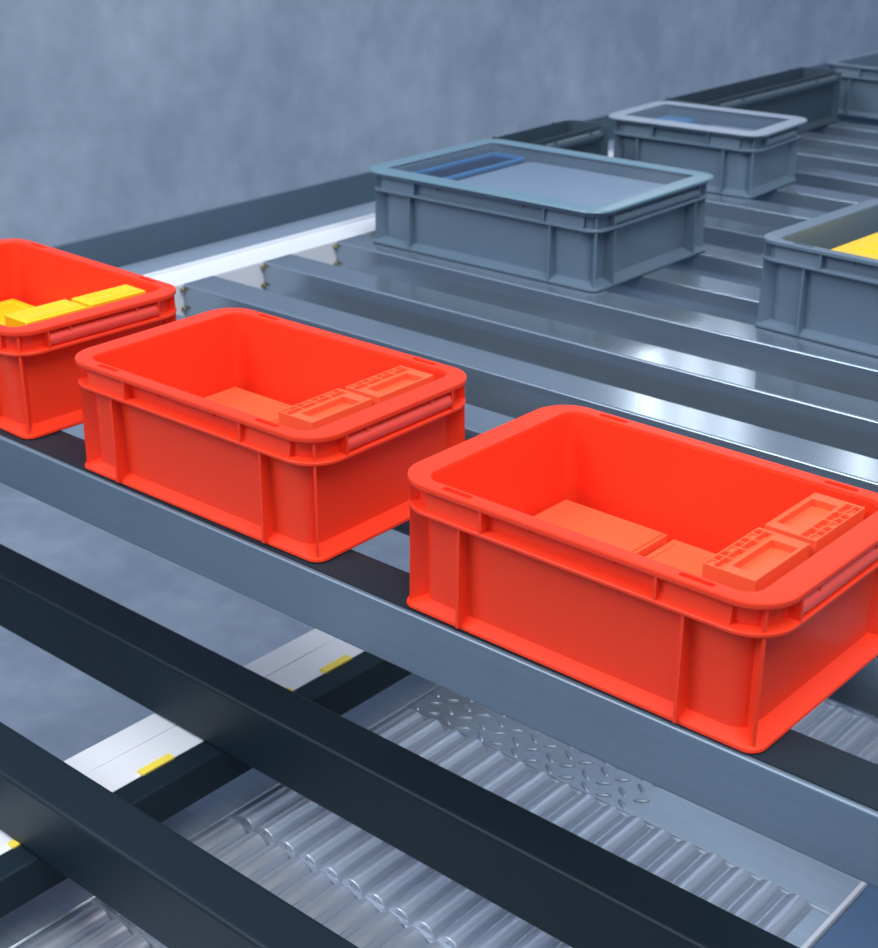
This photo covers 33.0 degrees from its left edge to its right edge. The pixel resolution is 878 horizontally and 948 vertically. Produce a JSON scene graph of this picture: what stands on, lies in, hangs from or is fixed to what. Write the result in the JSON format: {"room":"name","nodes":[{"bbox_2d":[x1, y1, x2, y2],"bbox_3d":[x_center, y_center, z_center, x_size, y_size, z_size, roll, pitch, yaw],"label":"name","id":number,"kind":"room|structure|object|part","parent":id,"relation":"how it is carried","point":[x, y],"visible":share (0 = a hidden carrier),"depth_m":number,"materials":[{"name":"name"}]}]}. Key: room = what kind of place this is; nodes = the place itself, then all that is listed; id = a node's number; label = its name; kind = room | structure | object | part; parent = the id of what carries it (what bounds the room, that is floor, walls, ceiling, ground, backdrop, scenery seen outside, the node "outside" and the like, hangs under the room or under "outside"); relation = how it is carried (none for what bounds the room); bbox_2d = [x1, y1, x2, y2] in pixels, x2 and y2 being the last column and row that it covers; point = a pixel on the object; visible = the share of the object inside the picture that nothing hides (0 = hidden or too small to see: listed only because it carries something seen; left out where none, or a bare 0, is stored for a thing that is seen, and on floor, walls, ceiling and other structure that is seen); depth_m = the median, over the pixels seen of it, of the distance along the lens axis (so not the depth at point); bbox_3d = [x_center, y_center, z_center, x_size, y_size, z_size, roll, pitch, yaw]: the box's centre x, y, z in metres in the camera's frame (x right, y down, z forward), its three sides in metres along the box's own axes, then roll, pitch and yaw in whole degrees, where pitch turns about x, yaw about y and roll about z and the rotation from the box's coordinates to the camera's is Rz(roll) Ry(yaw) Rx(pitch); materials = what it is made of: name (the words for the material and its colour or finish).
{"room":"distribution center","nodes":[
{"label":"distribution center","id":0,"kind":"room"},
{"bbox_2d":[0,436,409,760],"bbox_3d":[6.532,-0.965,5.947,8.500,0.100,28.000,19,30,37],"label":"floor","id":1,"kind":"structure","parent":0,"point":[60,708],"depth_m":2.98,"materials":[{"name":"concrete"}]},
{"bbox_2d":[0,544,798,947],"bbox_3d":[0.165,0.599,1.344,1.836,0.750,2.111,-8,25,-17],"label":"frame","id":2,"kind":"object","parent":1,"relation":"on","point":[92,818],"visible":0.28,"depth_m":1.22,"materials":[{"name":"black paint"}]},
{"bbox_2d":[0,62,877,887],"bbox_3d":[0.816,0.232,1.875,2.114,0.994,2.750,19,30,37],"label":"conveyor","id":3,"kind":"object","parent":1,"relation":"on","point":[678,347],"visible":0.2,"depth_m":1.52,"materials":[{"name":"metal"}]},
{"bbox_2d":[0,239,176,439],"bbox_3d":[-0.417,-0.143,1.476,0.300,0.103,0.194,20,31,38],"label":"crate","id":4,"kind":"object","parent":3,"relation":"on","point":[40,395],"visible":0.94,"depth_m":1.38,"materials":[{"name":"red plastic"}]},
{"bbox_3d":[-0.408,-0.125,1.341,0.050,0.016,0.007,20,31,38],"label":"corner panel","id":5,"kind":"part","parent":4,"relation":"part of","materials":[{"name":"red plastic"}]},
{"bbox_2d":[0,299,34,326],"bbox_3d":[-0.477,-0.143,1.541,0.072,0.040,0.132,20,31,38],"label":"box","id":6,"kind":"object","parent":4,"relation":"in","point":[12,305],"visible":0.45,"depth_m":1.57,"materials":[{"name":"yellow plastic"}]},
{"bbox_2d":[4,299,87,326],"bbox_3d":[-0.365,-0.110,1.397,0.037,0.095,0.066,20,31,38],"label":"box","id":7,"kind":"object","parent":4,"relation":"in","point":[62,307],"visible":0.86,"depth_m":1.37,"materials":[{"name":"yellow plastic"}]},
{"bbox_3d":[-0.310,-0.139,1.371,0.009,0.016,0.120,20,31,38],"label":"handle","id":8,"kind":"part","parent":4,"relation":"part of","materials":[{"name":"red plastic"}]},
{"bbox_2d":[72,284,145,308],"bbox_3d":[-0.317,-0.130,1.442,0.032,0.096,0.064,20,31,38],"label":"box","id":9,"kind":"object","parent":4,"relation":"in","point":[91,300],"visible":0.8,"depth_m":1.42,"materials":[{"name":"yellow plastic"}]},
{"bbox_2d":[75,308,466,562],"bbox_3d":[-0.142,-0.043,1.250,0.300,0.103,0.194,19,30,36],"label":"crate","id":10,"kind":"object","parent":3,"relation":"on","point":[317,495],"visible":0.94,"depth_m":1.20,"materials":[{"name":"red plastic"}]},
{"bbox_3d":[-0.273,-0.075,1.228,0.050,0.016,0.007,19,30,36],"label":"corner panel","id":11,"kind":"part","parent":10,"relation":"part of","materials":[{"name":"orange plastic"}]},
{"bbox_2d":[205,387,291,423],"bbox_3d":[-0.198,-0.035,1.307,0.094,0.031,0.137,19,30,36],"label":"box","id":12,"kind":"object","parent":10,"relation":"in","point":[263,407],"visible":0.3,"depth_m":1.34,"materials":[{"name":"orange plastic"}]},
{"bbox_3d":[-0.128,-0.026,1.115,0.050,0.016,0.007,19,30,36],"label":"corner panel","id":13,"kind":"part","parent":10,"relation":"part of","materials":[{"name":"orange plastic"}]},
{"bbox_2d":[278,388,371,429],"bbox_3d":[-0.088,-0.010,1.169,0.036,0.096,0.066,19,30,36],"label":"box","id":14,"kind":"object","parent":10,"relation":"in","point":[319,411],"visible":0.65,"depth_m":1.15,"materials":[{"name":"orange plastic"}]},
{"bbox_2d":[345,365,433,405],"bbox_3d":[-0.039,-0.031,1.218,0.036,0.096,0.066,19,30,36],"label":"box","id":15,"kind":"object","parent":10,"relation":"in","point":[391,383],"visible":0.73,"depth_m":1.20,"materials":[{"name":"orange plastic"}]},
{"bbox_3d":[-0.032,-0.041,1.149,0.009,0.016,0.120,19,30,36],"label":"handle","id":16,"kind":"part","parent":10,"relation":"part of","materials":[{"name":"red plastic"}]},
{"bbox_2d":[369,139,713,291],"bbox_3d":[0.130,-0.348,1.944,0.382,0.100,0.274,19,30,36],"label":"crate","id":17,"kind":"object","parent":3,"relation":"on","point":[583,247],"visible":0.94,"depth_m":1.86,"materials":[{"name":"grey plastic"}]},
{"bbox_3d":[-0.052,-0.373,1.924,0.056,0.016,0.007,19,30,36],"label":"corner panel","id":18,"kind":"part","parent":17,"relation":"part of","materials":[{"name":"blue plastic"}]},
{"bbox_2d":[413,153,524,180],"bbox_3d":[0.037,-0.377,2.019,0.059,0.084,0.197,19,30,37],"label":"tub","id":19,"kind":"object","parent":17,"relation":"in","point":[482,164],"visible":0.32,"depth_m":2.02,"materials":[{"name":"plastic"}]},
{"bbox_3d":[0.130,-0.392,1.925,0.382,0.005,0.274,19,30,36],"label":"lid","id":20,"kind":"part","parent":17,"relation":"part of","materials":[{"name":"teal plastic"}]},
{"bbox_2d":[458,162,664,205],"bbox_3d":[0.152,-0.336,1.929,0.236,0.081,0.194,19,30,36],"label":"box","id":21,"kind":"object","parent":17,"relation":"in","point":[532,178],"visible":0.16,"depth_m":1.92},
{"bbox_3d":[0.150,-0.304,1.766,0.056,0.016,0.007,19,30,36],"label":"corner panel","id":22,"kind":"part","parent":17,"relation":"part of","materials":[{"name":"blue plastic"}]},
{"bbox_3d":[0.267,-0.330,1.825,0.009,0.016,0.188,19,30,36],"label":"handle","id":23,"kind":"part","parent":17,"relation":"part of","materials":[{"name":"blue plastic"}]},
{"bbox_2d":[492,120,608,155],"bbox_3d":[0.164,-0.468,2.228,0.097,0.092,0.220,19,30,36],"label":"storage bin","id":24,"kind":"object","parent":3,"relation":"on","point":[574,135],"visible":0.18,"depth_m":2.23,"materials":[{"name":"grey plastic"}]},
{"bbox_3d":[0.198,-0.489,2.188,0.009,0.016,0.148,19,30,36],"label":"handle","id":25,"kind":"part","parent":24,"relation":"part of","materials":[{"name":"grey plastic"}]},
{"bbox_2d":[406,405,877,753],"bbox_3d":[0.142,0.057,1.021,0.300,0.103,0.194,20,30,37],"label":"crate","id":26,"kind":"object","parent":3,"relation":"on","point":[736,669],"visible":0.95,"depth_m":0.98,"materials":[{"name":"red plastic"}]},
{"bbox_3d":[0.011,0.025,1.001,0.050,0.016,0.007,20,30,37],"label":"corner panel","id":27,"kind":"part","parent":26,"relation":"part of","materials":[{"name":"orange plastic"}]},
{"bbox_2d":[533,500,667,556],"bbox_3d":[0.088,0.065,1.079,0.094,0.031,0.137,20,30,37],"label":"flat tray","id":28,"kind":"object","parent":26,"relation":"in","point":[607,528],"visible":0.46,"depth_m":1.10,"materials":[{"name":"orange plastic"}]},
{"bbox_2d":[645,539,715,576],"bbox_3d":[0.162,0.093,1.019,0.094,0.029,0.137,20,30,37],"label":"flat tray","id":29,"kind":"object","parent":26,"relation":"in","point":[677,554],"visible":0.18,"depth_m":1.06,"materials":[{"name":"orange plastic"}]},
{"bbox_3d":[0.154,0.075,0.886,0.050,0.016,0.007,20,30,37],"label":"corner panel","id":30,"kind":"part","parent":26,"relation":"part of","materials":[{"name":"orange plastic"}]},
{"bbox_2d":[702,527,809,591],"bbox_3d":[0.197,0.093,0.936,0.036,0.096,0.066,20,30,37],"label":"box","id":31,"kind":"object","parent":26,"relation":"in","point":[760,558],"visible":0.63,"depth_m":0.91,"materials":[{"name":"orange plastic"}]},
{"bbox_2d":[765,492,864,558],"bbox_3d":[0.245,0.071,0.985,0.036,0.096,0.066,20,30,37],"label":"box","id":32,"kind":"object","parent":26,"relation":"in","point":[818,520],"visible":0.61,"depth_m":0.97,"materials":[{"name":"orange plastic"}]},
{"bbox_3d":[0.251,0.061,0.918,0.009,0.016,0.120,20,30,37],"label":"handle","id":33,"kind":"part","parent":26,"relation":"part of","materials":[{"name":"red plastic"}]},
{"bbox_2d":[609,101,806,197],"bbox_3d":[0.414,-0.509,2.313,0.270,0.097,0.182,17,29,34],"label":"crate","id":34,"kind":"object","parent":3,"relation":"on","point":[742,163],"visible":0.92,"depth_m":2.26,"materials":[{"name":"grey plastic"}]},
{"bbox_3d":[0.308,-0.530,2.286,0.050,0.017,0.007,17,29,34],"label":"corner panel","id":35,"kind":"part","parent":34,"relation":"part of","materials":[{"name":"grey plastic"}]},
{"bbox_2d":[654,116,695,123],"bbox_3d":[0.369,-0.526,2.365,0.060,0.078,0.060,17,29,34],"label":"block","id":36,"kind":"object","parent":34,"relation":"in","point":[669,118],"visible":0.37,"depth_m":2.35,"materials":[{"name":"plastic"}]},
{"bbox_3d":[0.414,-0.551,2.295,0.270,0.005,0.182,17,29,34],"label":"lid","id":37,"kind":"part","parent":34,"relation":"part of","materials":[{"name":"grey plastic"}]},
{"bbox_3d":[0.425,-0.493,2.203,0.050,0.016,0.007,17,29,34],"label":"corner panel","id":38,"kind":"part","parent":34,"relation":"part of","materials":[{"name":"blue plastic"}]},
{"bbox_2d":[707,125,755,130],"bbox_3d":[0.443,-0.492,2.297,0.120,0.070,0.118,17,29,34],"label":"pack","id":39,"kind":"object","parent":34,"relation":"in","point":[737,128],"visible":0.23,"depth_m":2.33},
{"bbox_3d":[0.512,-0.506,2.232,0.009,0.016,0.096,17,29,34],"label":"handle","id":40,"kind":"part","parent":34,"relation":"part of","materials":[{"name":"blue plastic"}]},
{"bbox_2d":[663,67,841,132],"bbox_3d":[0.558,-0.643,2.624,0.104,0.092,0.488,19,30,37],"label":"storage bin","id":41,"kind":"object","parent":3,"relation":"on","point":[812,94],"visible":0.59,"depth_m":2.66,"materials":[{"name":"grey plastic"}]},
{"bbox_3d":[0.594,-0.662,2.582,0.009,0.016,0.416,19,30,37],"label":"handle","id":42,"kind":"part","parent":41,"relation":"part of","materials":[{"name":"grey plastic"}]},
{"bbox_2d":[755,199,877,356],"bbox_3d":[0.568,-0.198,1.602,0.370,0.101,0.262,21,32,40],"label":"crate","id":43,"kind":"object","parent":3,"relation":"on","point":[809,290],"visible":0.98,"depth_m":1.60,"materials":[{"name":"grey plastic"}]},
{"bbox_3d":[0.386,-0.233,1.590,0.056,0.016,0.007,21,32,40],"label":"corner panel","id":44,"kind":"part","parent":43,"relation":"part of","materials":[{"name":"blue plastic"}]},
{"bbox_2d":[830,232,877,258],"bbox_3d":[0.552,-0.200,1.618,0.222,0.082,0.196,21,32,40],"label":"pack","id":45,"kind":"object","parent":43,"relation":"in","point":[867,246],"visible":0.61,"depth_m":1.63,"materials":[{"name":"plastic"}]},
{"bbox_2d":[827,50,877,119],"bbox_3d":[0.946,-0.732,2.825,0.354,0.094,0.258,20,31,38],"label":"crate","id":46,"kind":"object","parent":3,"relation":"on","point":[859,79],"visible":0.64,"depth_m":2.81,"materials":[{"name":"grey plastic"}]},
{"bbox_3d":[0.773,-0.760,2.804,0.050,0.016,0.007,20,31,38],"label":"corner panel","id":47,"kind":"part","parent":46,"relation":"part of","materials":[{"name":"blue plastic"}]},
{"bbox_2d":[0,673,877,947],"bbox_3d":[0.118,0.584,1.550,0.567,0.612,1.330,19,30,37],"label":"conveyor","id":48,"kind":"object","parent":1,"relation":"on","point":[362,888],"visible":0.35,"depth_m":1.35,"materials":[{"name":"metal"}]},
{"bbox_3d":[-0.115,0.440,1.147,0.500,0.005,0.004,19,30,37],"label":"divider rail","id":49,"kind":"part","parent":48,"relation":"part of","materials":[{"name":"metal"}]},
{"bbox_3d":[-0.012,0.392,1.255,0.500,0.005,0.004,19,30,37],"label":"divider rail","id":50,"kind":"part","parent":48,"relation":"part of","materials":[{"name":"metal"}]},
{"bbox_3d":[0.152,0.316,1.428,0.500,0.005,0.004,19,30,37],"label":"divider rail","id":51,"kind":"part","parent":48,"relation":"part of","materials":[{"name":"metal"}]},
{"bbox_3d":[0.181,0.301,1.457,0.496,0.001,0.083,19,30,37],"label":"tread plate","id":52,"kind":"part","parent":48,"relation":"part of","materials":[{"name":"metal"}]},
{"bbox_3d":[0.330,0.396,1.266,0.004,0.038,1.330,19,30,37],"label":"edge rail","id":53,"kind":"part","parent":48,"relation":"part of","materials":[{"name":"white metal"}]},
{"bbox_3d":[0.347,0.225,1.634,0.500,0.005,0.004,19,30,37],"label":"divider rail","id":54,"kind":"part","parent":48,"relation":"part of","materials":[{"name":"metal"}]},
{"bbox_2d":[0,0,877,437],"bbox_3d":[3.359,-4.476,7.410,0.100,5.150,28.000,19,30,37],"label":"wall","id":55,"kind":"structure","parent":0,"point":[116,115],"depth_m":4.13,"materials":[{"name":"grey concrete"}]},
{"bbox_2d":[812,885,877,947],"bbox_3d":[0.430,0.807,1.048,0.625,0.608,1.260,19,30,37],"label":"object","id":56,"kind":"structure","parent":0,"point":[857,927],"depth_m":1.26,"materials":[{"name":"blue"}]}
]}

